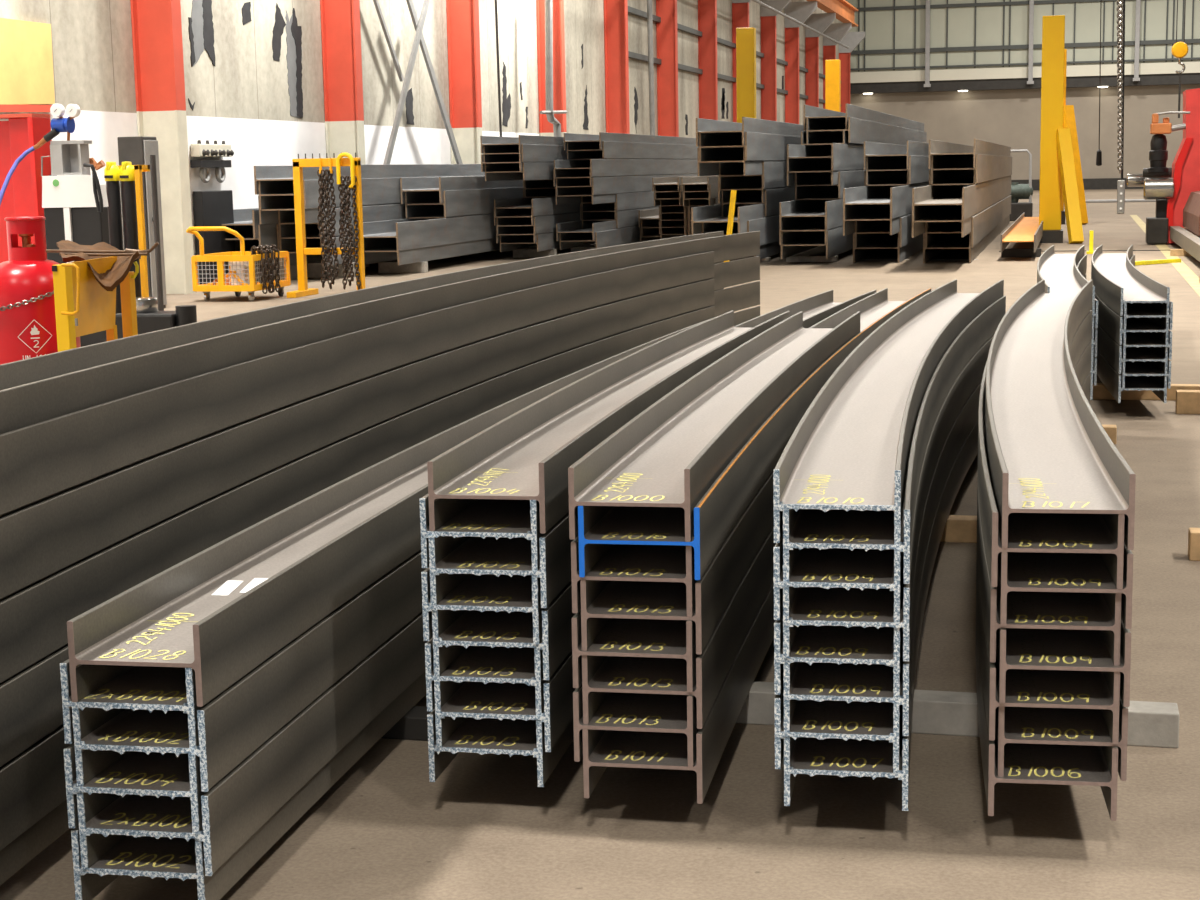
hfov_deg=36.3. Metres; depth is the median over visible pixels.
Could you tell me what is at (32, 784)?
steel beam
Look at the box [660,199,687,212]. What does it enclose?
steel beam
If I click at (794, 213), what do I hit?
steel beam
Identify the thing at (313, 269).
bearer
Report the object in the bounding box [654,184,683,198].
steel beam
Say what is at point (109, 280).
apron
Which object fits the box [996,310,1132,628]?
steel beam
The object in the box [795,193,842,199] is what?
steel beam
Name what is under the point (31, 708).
steel beam
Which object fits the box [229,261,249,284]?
packet
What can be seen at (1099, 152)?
pull cord
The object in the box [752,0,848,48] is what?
trim
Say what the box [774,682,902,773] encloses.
steel beam
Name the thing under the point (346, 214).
chain
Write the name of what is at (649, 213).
steel beam
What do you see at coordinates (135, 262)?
hook
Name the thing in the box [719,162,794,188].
steel beam
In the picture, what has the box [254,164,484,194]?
steel beam
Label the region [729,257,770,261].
bearer
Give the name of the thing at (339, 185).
chain
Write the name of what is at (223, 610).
steel beam
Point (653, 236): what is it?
steel beam
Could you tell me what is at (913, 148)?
steel beam
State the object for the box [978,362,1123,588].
steel beam
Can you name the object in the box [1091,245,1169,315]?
steel beam
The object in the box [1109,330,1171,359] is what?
steel beam
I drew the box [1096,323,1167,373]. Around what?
steel beam
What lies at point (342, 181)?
chain
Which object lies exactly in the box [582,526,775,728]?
steel beam
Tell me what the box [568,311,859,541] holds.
steel beam
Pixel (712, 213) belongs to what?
steel beam
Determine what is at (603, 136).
steel beam
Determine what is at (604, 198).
steel beam
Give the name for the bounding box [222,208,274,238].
steel beam
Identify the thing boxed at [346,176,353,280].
chain
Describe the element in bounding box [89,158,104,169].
leather strap
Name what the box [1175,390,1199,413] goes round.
block
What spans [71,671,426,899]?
steel beam
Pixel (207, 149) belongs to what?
valve manifold
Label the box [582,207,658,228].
steel beam
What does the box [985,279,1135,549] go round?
steel beam
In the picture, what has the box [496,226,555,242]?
steel beam
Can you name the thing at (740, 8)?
column
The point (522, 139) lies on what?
steel beam
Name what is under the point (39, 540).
steel beam
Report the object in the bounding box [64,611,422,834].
steel beam
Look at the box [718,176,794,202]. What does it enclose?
steel beam
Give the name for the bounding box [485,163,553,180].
steel beam
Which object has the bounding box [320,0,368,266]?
column
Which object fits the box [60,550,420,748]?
steel beam
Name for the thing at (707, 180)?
steel beam
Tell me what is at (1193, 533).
block
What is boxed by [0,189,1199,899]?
floor
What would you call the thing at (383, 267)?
bearer
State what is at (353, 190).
chain
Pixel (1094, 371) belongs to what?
steel beam
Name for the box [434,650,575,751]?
steel beam
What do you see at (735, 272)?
steel beam
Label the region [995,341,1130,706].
steel beam
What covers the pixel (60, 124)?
pressure regulator
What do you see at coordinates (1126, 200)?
tube
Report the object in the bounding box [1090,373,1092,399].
steel beam
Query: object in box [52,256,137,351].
metal stand
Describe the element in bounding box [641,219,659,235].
steel beam
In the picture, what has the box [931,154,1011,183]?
steel beam
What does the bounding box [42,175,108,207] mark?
sign
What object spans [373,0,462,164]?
brace
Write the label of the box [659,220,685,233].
steel beam
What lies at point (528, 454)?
steel beam
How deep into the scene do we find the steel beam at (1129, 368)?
10.40 m
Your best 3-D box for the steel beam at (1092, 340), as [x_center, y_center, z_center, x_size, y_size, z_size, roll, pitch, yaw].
[3.311,-1.102,13.084,0.364,0.156,5.404,1,9,14]
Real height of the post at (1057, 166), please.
4.032 m
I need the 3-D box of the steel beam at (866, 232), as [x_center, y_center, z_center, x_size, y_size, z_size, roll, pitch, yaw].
[6.265,-4.537,35.482,0.690,0.438,17.404,1,9,14]
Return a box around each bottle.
[104,162,123,313]
[120,162,141,296]
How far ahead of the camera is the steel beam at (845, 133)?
29.41 m
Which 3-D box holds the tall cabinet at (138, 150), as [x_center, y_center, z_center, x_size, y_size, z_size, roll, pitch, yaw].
[-5.084,-2.525,20.407,0.356,1.908,0.340,1,9,14]
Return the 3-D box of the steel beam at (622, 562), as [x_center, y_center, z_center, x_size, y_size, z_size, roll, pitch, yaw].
[0.860,-0.243,7.226,0.367,0.156,6.881,1,9,14]
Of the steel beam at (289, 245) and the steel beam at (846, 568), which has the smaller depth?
the steel beam at (846, 568)
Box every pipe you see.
[494,0,501,136]
[539,0,566,136]
[647,0,654,134]
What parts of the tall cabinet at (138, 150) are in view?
door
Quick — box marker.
[1086,231,1093,253]
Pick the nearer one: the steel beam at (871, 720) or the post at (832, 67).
the steel beam at (871, 720)
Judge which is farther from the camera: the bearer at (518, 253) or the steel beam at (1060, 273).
the bearer at (518, 253)
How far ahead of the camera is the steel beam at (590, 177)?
30.75 m
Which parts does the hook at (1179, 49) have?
hanging rod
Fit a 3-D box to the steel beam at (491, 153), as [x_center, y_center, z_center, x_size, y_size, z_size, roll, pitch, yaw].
[0.029,-5.712,35.406,0.660,0.278,12.847,1,9,14]
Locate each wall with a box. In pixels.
[0,0,842,262]
[846,0,1199,179]
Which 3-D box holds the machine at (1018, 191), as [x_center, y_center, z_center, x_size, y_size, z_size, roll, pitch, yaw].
[10.374,-6.588,45.542,0.795,1.754,0.700,1,9,14]
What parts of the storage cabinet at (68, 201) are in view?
door, door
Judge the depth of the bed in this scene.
28.07 m
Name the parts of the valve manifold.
valve knob, valve knob, valve knob, valve knob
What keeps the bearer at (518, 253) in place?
on the floor
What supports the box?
on the storage cabinet at (68, 201)
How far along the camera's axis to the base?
13.22 m
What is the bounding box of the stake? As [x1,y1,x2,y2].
[724,190,736,261]
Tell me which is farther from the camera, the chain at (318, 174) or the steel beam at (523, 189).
the steel beam at (523, 189)
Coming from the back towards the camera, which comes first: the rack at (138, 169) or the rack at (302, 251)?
the rack at (302, 251)
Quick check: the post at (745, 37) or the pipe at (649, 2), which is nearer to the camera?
the post at (745, 37)
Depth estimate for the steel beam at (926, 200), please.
28.04 m
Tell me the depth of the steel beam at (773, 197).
29.16 m
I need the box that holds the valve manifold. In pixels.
[190,140,233,182]
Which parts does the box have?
panel, plate, plate, panel, panel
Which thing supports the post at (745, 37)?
on the floor
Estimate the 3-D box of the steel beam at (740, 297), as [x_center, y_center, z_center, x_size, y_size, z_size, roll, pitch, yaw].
[-0.497,-0.229,7.009,0.625,0.156,10.890,1,9,13]
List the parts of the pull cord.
handle, cord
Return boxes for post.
[736,27,755,122]
[825,60,840,111]
[1039,15,1083,243]
[1061,49,1087,224]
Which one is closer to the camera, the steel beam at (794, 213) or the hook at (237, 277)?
the hook at (237, 277)
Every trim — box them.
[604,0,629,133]
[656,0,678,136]
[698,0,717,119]
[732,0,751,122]
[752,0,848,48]
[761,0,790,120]
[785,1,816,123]
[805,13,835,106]
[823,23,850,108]
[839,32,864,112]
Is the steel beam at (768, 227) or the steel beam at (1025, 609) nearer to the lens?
the steel beam at (1025, 609)
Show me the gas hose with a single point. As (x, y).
(24, 154)
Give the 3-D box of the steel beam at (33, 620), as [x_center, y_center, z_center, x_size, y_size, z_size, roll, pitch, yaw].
[-0.636,-0.064,6.495,0.555,0.156,9.785,1,9,13]
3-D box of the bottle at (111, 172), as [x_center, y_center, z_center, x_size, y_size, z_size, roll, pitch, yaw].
[-4.373,-1.817,16.553,0.140,1.559,0.145,1,9,14]
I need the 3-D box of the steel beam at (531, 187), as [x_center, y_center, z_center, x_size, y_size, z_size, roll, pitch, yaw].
[0.334,-5.316,36.641,0.660,0.278,10.742,1,9,14]
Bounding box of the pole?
[150,155,163,310]
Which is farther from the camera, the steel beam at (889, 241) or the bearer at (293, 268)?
the steel beam at (889, 241)
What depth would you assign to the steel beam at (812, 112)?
32.02 m
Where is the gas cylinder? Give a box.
[0,216,80,364]
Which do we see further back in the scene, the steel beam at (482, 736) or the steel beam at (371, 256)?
the steel beam at (371, 256)
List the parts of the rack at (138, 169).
rail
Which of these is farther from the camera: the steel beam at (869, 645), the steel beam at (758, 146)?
the steel beam at (758, 146)
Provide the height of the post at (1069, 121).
4.003 m
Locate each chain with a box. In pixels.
[0,291,53,310]
[250,245,267,293]
[257,245,273,292]
[261,245,274,291]
[265,244,280,291]
[317,170,325,287]
[319,169,327,280]
[323,169,331,288]
[325,169,334,284]
[329,170,338,277]
[338,178,346,288]
[340,176,348,272]
[344,176,352,285]
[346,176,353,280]
[351,176,360,289]
[1116,0,1122,173]
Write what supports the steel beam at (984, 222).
on the steel beam at (953, 240)
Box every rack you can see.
[117,165,149,296]
[287,153,364,297]
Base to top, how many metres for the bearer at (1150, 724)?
0.090 m
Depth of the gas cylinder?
7.46 m
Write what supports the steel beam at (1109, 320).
on the steel beam at (1129, 339)
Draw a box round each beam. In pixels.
[0,231,759,433]
[0,251,713,514]
[0,256,759,517]
[0,279,714,598]
[0,281,759,600]
[0,306,714,682]
[0,306,759,684]
[0,645,68,766]
[0,724,62,767]
[0,725,73,849]
[0,799,69,884]
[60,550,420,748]
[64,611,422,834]
[67,317,714,706]
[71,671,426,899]
[72,551,428,791]
[77,612,427,875]
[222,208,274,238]
[226,223,278,250]
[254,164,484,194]
[258,176,450,208]
[258,196,400,223]
[276,224,351,250]
[278,204,405,237]
[279,235,354,265]
[363,214,495,250]
[364,238,499,264]
[400,176,522,203]
[405,187,523,217]
[406,213,493,218]
[419,290,875,570]
[421,567,544,643]
[425,637,546,715]
[427,311,789,532]
[427,709,573,786]
[428,512,572,607]
[432,580,575,679]
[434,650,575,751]
[480,135,563,153]
[481,154,553,171]
[483,144,569,162]
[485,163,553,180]
[494,197,579,216]
[494,209,576,225]
[496,212,581,233]
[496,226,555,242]
[500,232,559,251]
[523,189,555,197]
[524,180,554,196]
[553,169,697,186]
[554,159,697,177]
[555,187,652,204]
[556,174,697,195]
[556,220,638,240]
[559,226,640,249]
[564,132,695,149]
[567,141,698,158]
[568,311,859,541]
[570,158,697,159]
[571,536,696,615]
[572,609,698,691]
[573,683,698,766]
[578,288,930,579]
[580,203,658,219]
[580,468,774,653]
[581,192,656,210]
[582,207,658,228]
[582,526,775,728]
[582,583,774,803]
[638,208,658,226]
[640,228,660,241]
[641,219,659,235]
[652,175,718,191]
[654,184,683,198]
[654,192,682,205]
[659,206,687,219]
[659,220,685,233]
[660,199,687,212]
[660,213,688,226]
[660,227,687,238]
[681,176,718,190]
[683,184,717,198]
[683,192,715,205]
[689,198,720,212]
[691,204,778,234]
[696,117,805,146]
[697,147,786,175]
[699,132,800,160]
[702,215,778,245]
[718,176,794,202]
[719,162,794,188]
[721,187,794,216]
[754,241,780,258]
[773,279,1003,544]
[773,535,903,622]
[774,611,902,697]
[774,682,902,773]
[779,199,842,229]
[779,219,842,244]
[781,227,854,258]
[783,296,1005,583]
[783,335,993,660]
[783,380,981,735]
[784,420,977,810]
[787,143,863,171]
[787,159,863,185]
[795,170,865,198]
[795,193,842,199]
[801,131,863,146]
[804,103,923,131]
[806,0,857,26]
[806,117,926,144]
[843,182,928,219]
[843,208,911,235]
[853,233,922,262]
[855,214,924,247]
[864,141,928,169]
[864,170,928,185]
[866,155,930,184]
[912,176,1010,220]
[912,195,1009,237]
[923,215,1009,262]
[925,195,1010,247]
[929,139,1010,168]
[929,169,1010,184]
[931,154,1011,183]
[976,550,1119,743]
[976,604,1117,820]
[977,485,1120,665]
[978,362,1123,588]
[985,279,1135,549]
[994,372,1127,780]
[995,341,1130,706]
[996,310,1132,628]
[1000,213,1042,252]
[1037,245,1094,313]
[1077,255,1097,327]
[1083,274,1097,356]
[1090,355,1096,385]
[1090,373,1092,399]
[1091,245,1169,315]
[1091,316,1093,341]
[1091,344,1093,370]
[1095,292,1168,344]
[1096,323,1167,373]
[1096,348,1166,402]
[1108,254,1172,329]
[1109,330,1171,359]
[1120,359,1170,388]
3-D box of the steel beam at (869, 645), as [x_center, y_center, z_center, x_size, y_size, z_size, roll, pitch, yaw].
[1.217,-0.036,6.919,0.394,0.156,6.363,1,9,14]
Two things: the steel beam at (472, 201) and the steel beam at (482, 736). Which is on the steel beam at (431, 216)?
the steel beam at (472, 201)
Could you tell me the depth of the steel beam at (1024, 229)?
29.98 m
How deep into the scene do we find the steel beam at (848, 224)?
26.63 m
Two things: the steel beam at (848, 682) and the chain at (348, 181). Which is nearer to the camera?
the steel beam at (848, 682)
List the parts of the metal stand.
post, grab handle, folded plate, leg, post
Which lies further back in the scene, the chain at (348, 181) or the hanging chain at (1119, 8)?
the hanging chain at (1119, 8)
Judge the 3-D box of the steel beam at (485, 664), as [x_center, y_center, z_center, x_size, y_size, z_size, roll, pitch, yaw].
[0.552,-0.003,7.332,0.407,0.156,6.809,1,9,14]
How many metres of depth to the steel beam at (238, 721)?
3.71 m
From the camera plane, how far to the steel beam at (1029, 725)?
3.88 m
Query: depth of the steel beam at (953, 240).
28.73 m
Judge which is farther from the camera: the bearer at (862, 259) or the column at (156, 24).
the bearer at (862, 259)
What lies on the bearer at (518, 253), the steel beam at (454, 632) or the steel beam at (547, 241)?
the steel beam at (547, 241)
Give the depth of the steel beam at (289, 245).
25.74 m
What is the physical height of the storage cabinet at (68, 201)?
1.488 m
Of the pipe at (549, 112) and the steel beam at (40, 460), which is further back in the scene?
the pipe at (549, 112)
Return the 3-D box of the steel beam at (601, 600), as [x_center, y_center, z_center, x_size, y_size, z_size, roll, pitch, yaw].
[0.887,-0.165,7.257,0.367,0.156,6.930,1,9,14]
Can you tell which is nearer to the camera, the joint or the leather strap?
the leather strap
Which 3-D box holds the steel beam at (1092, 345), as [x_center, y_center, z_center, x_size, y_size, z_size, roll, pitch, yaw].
[3.314,-0.939,13.107,0.363,0.156,5.407,1,9,14]
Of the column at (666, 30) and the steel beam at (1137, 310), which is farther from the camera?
the column at (666, 30)
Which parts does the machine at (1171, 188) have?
frame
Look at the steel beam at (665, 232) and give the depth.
32.90 m
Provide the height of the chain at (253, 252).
0.571 m
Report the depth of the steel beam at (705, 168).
27.00 m
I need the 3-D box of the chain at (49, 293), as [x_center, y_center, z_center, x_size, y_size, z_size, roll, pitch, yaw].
[-2.415,-0.611,7.491,0.406,0.091,0.166,2,9,21]
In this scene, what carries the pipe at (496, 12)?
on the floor
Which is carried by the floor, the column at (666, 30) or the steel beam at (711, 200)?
the column at (666, 30)
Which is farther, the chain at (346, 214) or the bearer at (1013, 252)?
the bearer at (1013, 252)
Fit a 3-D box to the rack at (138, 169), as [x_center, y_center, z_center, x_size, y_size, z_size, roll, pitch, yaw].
[-4.236,-1.781,16.552,0.366,1.572,0.350,1,9,14]
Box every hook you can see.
[131,261,138,278]
[226,271,249,284]
[1172,0,1188,117]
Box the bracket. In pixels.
[41,156,52,176]
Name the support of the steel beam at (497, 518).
on the steel beam at (452, 560)
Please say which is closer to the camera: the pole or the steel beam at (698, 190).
the pole
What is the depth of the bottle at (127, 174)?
16.42 m
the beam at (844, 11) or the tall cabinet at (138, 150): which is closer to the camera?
the tall cabinet at (138, 150)
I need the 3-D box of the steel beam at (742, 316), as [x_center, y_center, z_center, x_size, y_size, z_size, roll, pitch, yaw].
[-0.494,-0.066,7.034,0.625,0.156,10.890,1,9,13]
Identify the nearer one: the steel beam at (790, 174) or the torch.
the torch
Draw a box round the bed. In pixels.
[1170,191,1199,282]
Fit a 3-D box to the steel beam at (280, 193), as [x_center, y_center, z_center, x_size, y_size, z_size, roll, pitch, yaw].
[-2.692,-4.399,30.732,0.670,0.382,12.862,1,9,14]
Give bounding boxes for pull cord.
[1096,0,1101,165]
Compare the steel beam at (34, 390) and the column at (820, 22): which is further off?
the column at (820, 22)
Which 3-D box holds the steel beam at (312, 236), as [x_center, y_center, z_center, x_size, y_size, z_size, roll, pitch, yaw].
[-2.649,-3.845,31.075,0.670,0.382,12.172,1,9,14]
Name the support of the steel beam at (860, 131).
on the steel beam at (845, 133)
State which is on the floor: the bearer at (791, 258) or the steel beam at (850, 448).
the bearer at (791, 258)
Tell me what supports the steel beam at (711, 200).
on the steel beam at (692, 202)
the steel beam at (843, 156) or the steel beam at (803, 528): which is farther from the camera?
the steel beam at (843, 156)
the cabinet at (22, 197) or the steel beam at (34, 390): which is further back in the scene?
the cabinet at (22, 197)
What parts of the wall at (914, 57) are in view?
seam post, seam post, seam post, seam post, seam post, seam post, seam post, seam post, seam post, seam post, seam post, seam post, seam post, seam post, seam post, seam post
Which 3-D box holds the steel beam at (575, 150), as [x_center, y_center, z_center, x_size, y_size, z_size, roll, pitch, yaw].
[1.047,-5.928,36.371,0.650,0.290,10.562,1,9,14]
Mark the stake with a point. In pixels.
(733, 192)
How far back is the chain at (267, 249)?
21.63 m
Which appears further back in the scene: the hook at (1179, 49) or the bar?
the hook at (1179, 49)
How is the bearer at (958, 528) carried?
on the floor
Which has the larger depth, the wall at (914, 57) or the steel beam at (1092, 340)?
the wall at (914, 57)
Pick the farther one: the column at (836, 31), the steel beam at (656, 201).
the column at (836, 31)
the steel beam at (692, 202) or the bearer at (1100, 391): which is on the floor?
the bearer at (1100, 391)
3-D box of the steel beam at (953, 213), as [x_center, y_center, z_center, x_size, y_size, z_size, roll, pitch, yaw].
[7.020,-4.603,34.311,0.690,0.438,19.953,1,9,14]
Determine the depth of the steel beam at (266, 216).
24.89 m
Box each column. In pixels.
[130,0,195,293]
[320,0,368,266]
[446,0,481,163]
[536,0,566,136]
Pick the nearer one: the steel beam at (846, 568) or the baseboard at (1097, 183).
the steel beam at (846, 568)
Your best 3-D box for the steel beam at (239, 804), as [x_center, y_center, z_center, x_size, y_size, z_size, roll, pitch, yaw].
[-0.073,0.184,6.913,0.368,0.156,7.168,1,9,14]
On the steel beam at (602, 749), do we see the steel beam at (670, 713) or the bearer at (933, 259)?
the steel beam at (670, 713)
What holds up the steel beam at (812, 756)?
on the bearer at (958, 528)
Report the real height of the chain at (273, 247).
0.571 m
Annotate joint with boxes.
[999,250,1159,251]
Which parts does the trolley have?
push handle, cage frame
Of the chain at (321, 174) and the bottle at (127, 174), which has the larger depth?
the chain at (321, 174)
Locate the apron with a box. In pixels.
[56,240,140,290]
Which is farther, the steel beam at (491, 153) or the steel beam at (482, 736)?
the steel beam at (491, 153)
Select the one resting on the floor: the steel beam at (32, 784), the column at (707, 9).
the column at (707, 9)
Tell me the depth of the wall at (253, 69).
27.80 m
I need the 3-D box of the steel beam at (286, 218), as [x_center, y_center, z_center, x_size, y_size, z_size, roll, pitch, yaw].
[-2.695,-3.997,30.749,0.670,0.382,11.572,1,9,14]
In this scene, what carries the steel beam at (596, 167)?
on the steel beam at (590, 177)
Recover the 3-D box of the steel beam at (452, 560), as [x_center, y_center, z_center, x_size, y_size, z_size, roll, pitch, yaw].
[0.556,-0.242,7.262,0.404,0.156,6.764,1,9,14]
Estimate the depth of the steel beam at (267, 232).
25.32 m
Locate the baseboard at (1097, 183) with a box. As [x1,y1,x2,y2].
[1011,178,1142,189]
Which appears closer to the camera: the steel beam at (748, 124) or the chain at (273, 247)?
the chain at (273, 247)
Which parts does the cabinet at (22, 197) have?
panel, frame post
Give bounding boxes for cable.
[83,163,103,211]
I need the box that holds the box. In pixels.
[50,140,91,174]
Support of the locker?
on the floor
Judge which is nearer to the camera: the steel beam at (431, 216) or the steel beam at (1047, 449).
the steel beam at (1047, 449)
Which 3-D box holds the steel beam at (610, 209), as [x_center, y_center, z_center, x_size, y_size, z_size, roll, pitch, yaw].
[1.108,-4.918,36.798,0.650,0.290,9.302,1,9,14]
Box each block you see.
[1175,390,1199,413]
[1188,528,1199,560]
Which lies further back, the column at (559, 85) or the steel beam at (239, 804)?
the column at (559, 85)
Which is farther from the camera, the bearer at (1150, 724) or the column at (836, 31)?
the column at (836, 31)
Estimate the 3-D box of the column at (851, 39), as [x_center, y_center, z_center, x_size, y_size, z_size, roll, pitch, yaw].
[12.638,-16.869,91.794,1.290,8.000,0.250,1,9,14]
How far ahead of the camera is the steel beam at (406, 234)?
27.39 m
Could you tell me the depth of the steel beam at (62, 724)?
3.80 m
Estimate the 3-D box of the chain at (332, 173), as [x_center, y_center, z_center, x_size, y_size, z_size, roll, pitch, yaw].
[-3.198,-2.719,21.994,0.077,1.298,0.079,-7,10,-33]
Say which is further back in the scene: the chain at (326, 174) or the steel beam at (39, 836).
the chain at (326, 174)
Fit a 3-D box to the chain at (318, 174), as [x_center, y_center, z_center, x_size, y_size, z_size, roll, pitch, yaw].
[-3.356,-2.663,22.042,0.078,1.417,0.071,-6,10,-31]
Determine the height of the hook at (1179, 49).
10.552 m
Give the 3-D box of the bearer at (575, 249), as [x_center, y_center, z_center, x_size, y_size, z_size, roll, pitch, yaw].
[-0.139,-3.481,31.943,0.730,0.122,0.150,1,9,14]
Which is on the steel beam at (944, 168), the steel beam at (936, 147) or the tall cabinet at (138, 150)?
the steel beam at (936, 147)
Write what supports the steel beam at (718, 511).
on the steel beam at (622, 562)
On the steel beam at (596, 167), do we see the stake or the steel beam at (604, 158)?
the steel beam at (604, 158)
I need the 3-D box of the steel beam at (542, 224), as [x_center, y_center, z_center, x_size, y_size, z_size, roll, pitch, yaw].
[0.115,-4.597,35.835,0.660,0.278,12.173,1,9,14]
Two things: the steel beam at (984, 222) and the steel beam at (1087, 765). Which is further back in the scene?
the steel beam at (984, 222)
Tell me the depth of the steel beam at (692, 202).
32.17 m
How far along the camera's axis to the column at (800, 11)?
74.22 m
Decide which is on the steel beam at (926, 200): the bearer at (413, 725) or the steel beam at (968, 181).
the steel beam at (968, 181)
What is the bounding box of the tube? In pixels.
[1086,199,1155,202]
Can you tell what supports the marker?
on the floor
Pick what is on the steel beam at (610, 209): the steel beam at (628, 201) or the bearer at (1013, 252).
the steel beam at (628, 201)
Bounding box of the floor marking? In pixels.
[1130,215,1199,295]
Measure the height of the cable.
0.410 m
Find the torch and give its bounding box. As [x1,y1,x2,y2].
[46,242,158,255]
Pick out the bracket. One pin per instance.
(42, 156)
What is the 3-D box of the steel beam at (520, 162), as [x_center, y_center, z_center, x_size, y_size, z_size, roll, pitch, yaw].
[0.005,-5.567,35.431,0.660,0.278,12.940,1,9,14]
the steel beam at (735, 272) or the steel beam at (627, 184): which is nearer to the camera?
the steel beam at (735, 272)
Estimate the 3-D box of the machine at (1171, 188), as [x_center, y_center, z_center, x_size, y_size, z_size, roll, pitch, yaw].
[10.432,-4.887,31.389,2.658,2.633,1.086,1,9,14]
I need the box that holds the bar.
[1135,259,1180,264]
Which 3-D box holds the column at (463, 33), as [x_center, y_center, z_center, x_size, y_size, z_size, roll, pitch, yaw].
[-2.189,-7.751,34.061,1.290,8.000,0.250,1,9,14]
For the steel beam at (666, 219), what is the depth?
32.96 m
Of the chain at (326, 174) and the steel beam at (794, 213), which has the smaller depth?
the chain at (326, 174)
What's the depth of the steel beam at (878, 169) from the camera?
30.49 m
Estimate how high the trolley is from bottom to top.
0.885 m
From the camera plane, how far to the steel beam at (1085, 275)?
10.49 m
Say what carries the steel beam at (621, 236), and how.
on the bearer at (575, 249)
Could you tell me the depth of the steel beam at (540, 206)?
30.76 m
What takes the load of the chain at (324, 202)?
hanging from the rack at (302, 251)
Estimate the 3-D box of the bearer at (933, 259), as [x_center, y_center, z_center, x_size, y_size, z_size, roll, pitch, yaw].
[5.340,-2.884,27.758,0.770,0.008,0.150,1,9,14]
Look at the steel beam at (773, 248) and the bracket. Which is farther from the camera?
the steel beam at (773, 248)
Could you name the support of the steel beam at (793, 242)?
on the bearer at (791, 258)
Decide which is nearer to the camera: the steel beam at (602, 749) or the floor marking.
the steel beam at (602, 749)
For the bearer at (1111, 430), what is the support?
on the floor
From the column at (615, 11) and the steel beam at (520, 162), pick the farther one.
the column at (615, 11)
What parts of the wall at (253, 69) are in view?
board rail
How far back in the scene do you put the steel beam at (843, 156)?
29.45 m
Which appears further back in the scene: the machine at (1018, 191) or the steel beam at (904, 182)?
the machine at (1018, 191)
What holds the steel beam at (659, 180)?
on the steel beam at (660, 191)
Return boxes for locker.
[193,190,234,284]
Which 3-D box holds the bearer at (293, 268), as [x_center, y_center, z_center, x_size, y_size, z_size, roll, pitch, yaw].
[-4.627,-2.556,26.139,0.700,0.218,0.150,1,9,14]
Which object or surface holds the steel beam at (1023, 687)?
on the steel beam at (1029, 725)
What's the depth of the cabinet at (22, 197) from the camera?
16.18 m
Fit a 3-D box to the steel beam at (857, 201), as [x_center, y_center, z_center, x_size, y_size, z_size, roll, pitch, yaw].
[6.055,-4.876,34.706,0.690,0.438,18.518,1,9,14]
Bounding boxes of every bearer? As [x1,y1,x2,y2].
[256,265,297,278]
[307,262,355,277]
[378,261,427,272]
[381,706,430,740]
[513,249,556,257]
[571,247,595,251]
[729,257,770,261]
[736,681,1179,747]
[786,255,837,261]
[862,259,908,259]
[933,259,977,259]
[940,515,976,542]
[1001,248,1040,256]
[1093,383,1199,399]
[1101,424,1116,443]
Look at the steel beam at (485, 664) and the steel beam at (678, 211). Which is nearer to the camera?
the steel beam at (485, 664)
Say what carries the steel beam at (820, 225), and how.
on the steel beam at (793, 242)
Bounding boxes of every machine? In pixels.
[1010,149,1032,220]
[1127,88,1199,243]
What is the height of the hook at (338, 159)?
0.432 m
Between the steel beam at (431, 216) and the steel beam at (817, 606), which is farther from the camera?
the steel beam at (431, 216)
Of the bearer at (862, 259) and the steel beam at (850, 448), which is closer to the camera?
the steel beam at (850, 448)
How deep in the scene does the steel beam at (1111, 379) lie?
10.62 m
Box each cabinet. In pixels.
[0,113,56,262]
[42,175,109,346]
[117,136,166,307]
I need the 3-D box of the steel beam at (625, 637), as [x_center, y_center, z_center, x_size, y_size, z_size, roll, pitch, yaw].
[0.863,-0.079,7.247,0.367,0.156,6.890,1,9,14]
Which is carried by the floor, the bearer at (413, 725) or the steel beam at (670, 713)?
the bearer at (413, 725)
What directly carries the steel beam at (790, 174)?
on the steel beam at (807, 184)
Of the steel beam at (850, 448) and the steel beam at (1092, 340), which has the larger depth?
the steel beam at (1092, 340)
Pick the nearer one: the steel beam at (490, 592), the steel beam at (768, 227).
the steel beam at (490, 592)
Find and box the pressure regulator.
[33,104,80,149]
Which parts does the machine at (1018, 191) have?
tube rail, motor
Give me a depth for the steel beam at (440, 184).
28.80 m
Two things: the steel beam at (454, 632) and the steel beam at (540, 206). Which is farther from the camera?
the steel beam at (540, 206)
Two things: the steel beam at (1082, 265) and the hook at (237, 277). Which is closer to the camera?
the steel beam at (1082, 265)
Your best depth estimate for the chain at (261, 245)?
21.72 m
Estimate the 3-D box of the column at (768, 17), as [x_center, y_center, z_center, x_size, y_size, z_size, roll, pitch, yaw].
[6.707,-13.222,68.701,1.290,8.000,0.250,1,9,14]
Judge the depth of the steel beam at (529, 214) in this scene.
30.05 m
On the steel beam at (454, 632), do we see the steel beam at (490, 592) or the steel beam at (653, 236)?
the steel beam at (490, 592)
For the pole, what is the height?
1.691 m
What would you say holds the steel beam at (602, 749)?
on the bearer at (958, 528)
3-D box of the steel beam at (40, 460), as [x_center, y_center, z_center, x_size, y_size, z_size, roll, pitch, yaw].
[-0.642,-0.390,6.445,0.555,0.156,9.785,1,9,13]
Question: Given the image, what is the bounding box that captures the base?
[115,305,196,338]
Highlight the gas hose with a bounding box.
[0,146,34,204]
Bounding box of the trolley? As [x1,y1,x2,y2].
[186,226,290,300]
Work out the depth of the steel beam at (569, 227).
31.43 m
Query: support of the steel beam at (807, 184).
on the steel beam at (829, 196)

